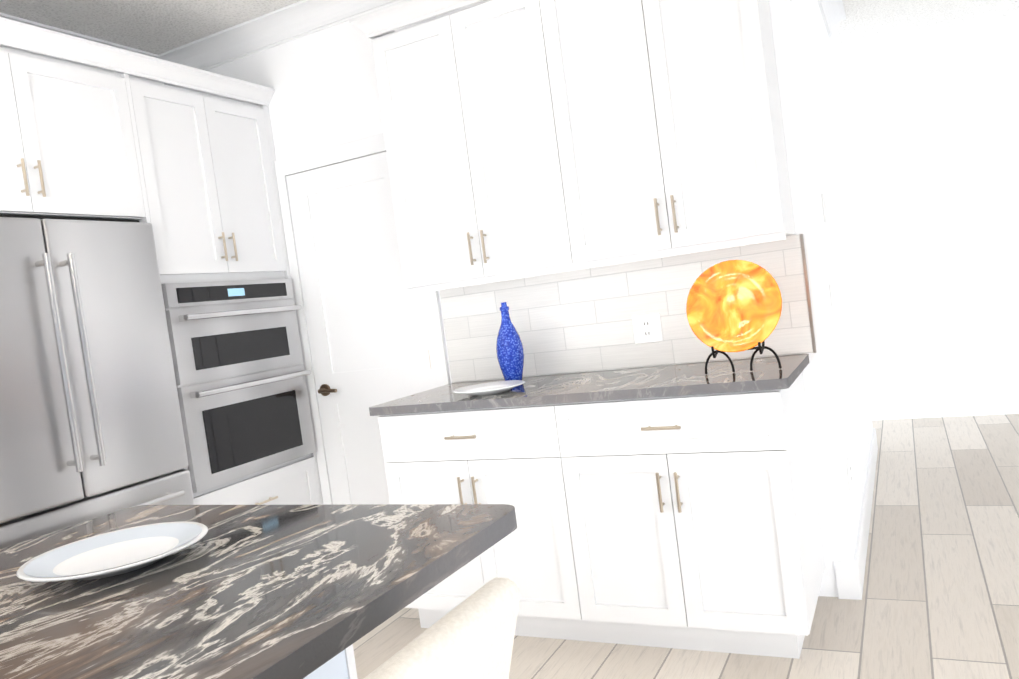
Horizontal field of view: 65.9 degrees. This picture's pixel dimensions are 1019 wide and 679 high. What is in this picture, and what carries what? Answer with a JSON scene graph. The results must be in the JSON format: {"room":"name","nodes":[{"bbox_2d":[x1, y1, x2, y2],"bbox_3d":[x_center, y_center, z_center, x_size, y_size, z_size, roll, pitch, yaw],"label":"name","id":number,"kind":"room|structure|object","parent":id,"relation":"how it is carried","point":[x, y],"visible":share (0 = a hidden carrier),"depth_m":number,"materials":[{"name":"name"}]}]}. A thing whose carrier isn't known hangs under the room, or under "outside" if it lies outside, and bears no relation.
{"room":"kitchen","nodes":[
{"label":"kitchen","id":0,"kind":"room"},
{"bbox_2d":[0,47,151,222],"bbox_3d":[-2.049,-0.712,2.953,0.698,0.592,0.942,-6,3,27],"label":"upper cabinet","id":1,"kind":"object","parent":0,"relation":"attached to","point":[70,136],"depth_m":2.96,"materials":[{"name":"white wood"}]},
{"bbox_2d":[0,0,1018,57],"bbox_3d":[0.563,-1.646,-0.356,10.500,0.100,13.000,-6,3,27],"label":"ceiling","id":2,"kind":"structure","parent":0,"point":[158,27],"depth_m":3.82,"materials":[{"name":"white paint"}]},
{"bbox_2d":[167,0,872,596],"bbox_3d":[0.263,-0.383,4.699,3.170,2.780,2.500,-6,3,27],"label":"wall","id":3,"kind":"structure","parent":0,"point":[323,86],"depth_m":3.64,"materials":[{"name":"white paint"}]},
{"bbox_2d":[128,74,290,283],"bbox_3d":[-1.646,-0.664,3.737,0.698,0.862,0.765,-6,3,27],"label":"upper cabinet","id":4,"kind":"object","parent":3,"relation":"attached to","point":[190,176],"depth_m":3.55,"materials":[{"name":"white wood"}]},
{"bbox_2d":[152,0,402,84],"bbox_3d":[-0.439,-1.580,3.451,3.277,0.112,0.108,-6,3,27],"label":"crown molding","id":5,"kind":"structure","parent":3,"relation":"attached to","point":[294,21],"depth_m":3.84,"materials":[{"name":"white wood"}]},
{"bbox_2d":[274,133,450,504],"bbox_3d":[-0.675,0.119,3.775,0.835,2.115,0.071,-6,3,27],"label":"pantry door","id":6,"kind":"structure","parent":3,"relation":"in","point":[371,332],"depth_m":3.83,"materials":[{"name":"white wood"}]},
{"bbox_2d":[361,0,584,291],"bbox_3d":[-0.075,-0.820,3.230,0.818,1.124,0.328,-6,3,27],"label":"upper cabinet","id":7,"kind":"object","parent":3,"relation":"attached to","point":[527,138],"depth_m":3.11,"materials":[{"name":"white wood"}]},
{"bbox_2d":[439,234,815,382],"bbox_3d":[0.407,-0.094,3.251,1.575,0.440,0.012,-6,3,27],"label":"backsplash","id":8,"kind":"structure","parent":3,"relation":"attached to","point":[575,321],"depth_m":3.25,"materials":[{"name":"tile"}]},
{"bbox_2d":[632,313,662,343],"bbox_3d":[0.556,-0.044,3.173,0.118,0.115,0.010,-6,3,27],"label":"electrical outlet","id":9,"kind":"object","parent":8,"relation":"attached to","point":[647,328],"visible":1,"depth_m":3.17,"materials":[{"name":"white plastic"}]},
{"bbox_2d":[521,0,795,271],"bbox_3d":[0.548,-0.888,2.914,0.818,1.124,0.328,-6,3,27],"label":"upper cabinet","id":10,"kind":"object","parent":3,"relation":"attached to","point":[660,130],"depth_m":2.77,"materials":[{"name":"white wood"}]},
{"bbox_2d":[821,193,827,222],"bbox_3d":[1.318,-0.548,3.283,0.010,0.120,0.090,-6,3,27],"label":"switch","id":11,"kind":"object","parent":3,"relation":"attached to","point":[824,208],"visible":1,"depth_m":3.25,"materials":[{"name":"white plastic"}]},
{"bbox_2d":[817,0,845,38],"bbox_3d":[1.546,-1.862,3.905,0.108,0.112,2.490,-6,3,27],"label":"crown molding","id":12,"kind":"structure","parent":3,"relation":"attached to","point":[832,11],"depth_m":4.73,"materials":[{"name":"white wood"}]},
{"bbox_2d":[846,457,851,489],"bbox_3d":[1.339,0.528,3.095,0.010,0.115,0.072,-6,3,27],"label":"outlet","id":13,"kind":"object","parent":3,"relation":"attached to","point":[849,473],"visible":1,"depth_m":3.07,"materials":[{"name":"white plastic"}]},
{"bbox_2d":[846,428,877,599],"bbox_3d":[1.839,0.773,4.037,0.030,0.140,2.516,-6,3,27],"label":"baseboard","id":14,"kind":"structure","parent":3,"relation":"attached to","point":[850,578],"depth_m":3.33,"materials":[{"name":"white wood"}]},
{"bbox_2d":[353,413,1018,678],"bbox_3d":[0.938,1.207,-0.226,10.500,0.100,13.000,-6,3,27],"label":"floor","id":15,"kind":"structure","parent":0,"point":[940,597],"depth_m":2.92,"materials":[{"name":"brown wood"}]},
{"bbox_2d":[0,214,194,549],"bbox_3d":[-1.827,0.464,2.973,0.772,1.780,0.930,-6,3,27],"label":"fridge","id":16,"kind":"object","parent":15,"relation":"on","point":[91,426],"visible":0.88,"depth_m":2.85,"materials":[{"name":"metal"}]},
{"bbox_2d":[181,452,323,504],"bbox_3d":[-1.432,0.961,3.811,0.698,0.640,0.765,-6,3,27],"label":"base cabinet","id":17,"kind":"object","parent":15,"relation":"on","point":[296,481],"depth_m":3.74,"materials":[{"name":"white wood"}]},
{"bbox_2d":[161,278,315,492],"bbox_3d":[-1.465,0.196,3.743,0.732,0.882,0.757,-6,3,27],"label":"built-in oven","id":18,"kind":"object","parent":17,"relation":"in","point":[241,373],"visible":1,"depth_m":3.54,"materials":[{"name":"metal"}]},
{"bbox_2d":[316,652,357,678],"bbox_3d":[-1.038,0.929,0.524,0.540,0.898,2.413,-6,3,27],"label":"kitchen island","id":19,"kind":"object","parent":15,"relation":"on","point":[346,669],"depth_m":1.45,"materials":[{"name":"white"}]},
{"bbox_2d":[0,504,516,678],"bbox_3d":[-0.943,0.453,0.394,0.942,0.032,2.478,-6,3,27],"label":"island countertop","id":20,"kind":"structure","parent":19,"relation":"on","point":[268,591],"depth_m":1.05,"materials":[{"name":"grey stone"}]},
{"bbox_2d":[16,521,207,581],"bbox_3d":[-0.622,0.342,1.247,0.274,0.025,0.274,-6,3,27],"label":"plate","id":21,"kind":"object","parent":20,"relation":"on","point":[114,553],"visible":1,"depth_m":1.27,"materials":[{"name":"white ceramic"}]},
{"bbox_2d":[363,577,519,678],"bbox_3d":[-0.266,0.787,0.811,0.522,0.952,0.520,-6,3,27],"label":"stool","id":22,"kind":"object","parent":15,"relation":"on","point":[471,636],"visible":1,"depth_m":0.80,"materials":[{"name":"beige fabric"}]},
{"bbox_2d":[378,406,564,638],"bbox_3d":[0.037,0.666,3.182,0.814,0.898,0.608,-6,3,27],"label":"base cabinet","id":23,"kind":"object","parent":15,"relation":"on","point":[454,456],"depth_m":2.91,"materials":[{"name":"white wood"}]},
{"bbox_2d":[533,366,824,658],"bbox_3d":[0.655,0.599,2.868,0.813,0.898,0.608,-6,3,27],"label":"base cabinet","id":24,"kind":"object","parent":15,"relation":"on","point":[671,506],"depth_m":2.59,"materials":[{"name":"white wood"}]},
{"bbox_2d":[369,354,808,417],"bbox_3d":[0.282,0.174,2.977,1.552,0.032,0.644,-6,3,27],"label":"countertop","id":25,"kind":"structure","parent":24,"relation":"on","point":[689,380],"depth_m":2.77,"materials":[{"name":"grey stone"}]},
{"bbox_2d":[453,380,524,395],"bbox_3d":[-0.077,0.190,3.007,0.280,0.025,0.280,-6,3,27],"label":"plate","id":26,"kind":"object","parent":25,"relation":"on","point":[489,388],"visible":1,"depth_m":3.05,"materials":[{"name":"white ceramic"}]},
{"bbox_2d":[496,302,523,380],"bbox_3d":[-0.003,0.013,3.248,0.114,0.335,0.114,-6,3,27],"label":"bottle","id":27,"kind":"object","parent":25,"relation":"on","point":[510,351],"visible":0.94,"depth_m":3.21,"materials":[{"name":"blue glass"}]},
{"bbox_2d":[686,260,781,373],"bbox_3d":[0.749,-0.077,2.606,0.310,0.375,0.122,-6,3,27],"label":"decorative plate","id":28,"kind":"object","parent":25,"relation":"on","point":[733,305],"visible":1,"depth_m":2.59,"materials":[{"name":"orange metal"}]},
{"bbox_3d":[-3.309,0.247,1.211,0.150,2.780,12.000,-6,3,27],"label":"wall","id":29,"kind":"structure","parent":0,"visible":0},
{"bbox_2d":[0,13,274,105],"bbox_3d":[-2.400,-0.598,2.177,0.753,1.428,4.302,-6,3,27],"label":"crown molding","id":30,"kind":"structure","parent":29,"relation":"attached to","point":[24,36],"depth_m":3.17,"materials":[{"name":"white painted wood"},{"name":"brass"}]}
]}

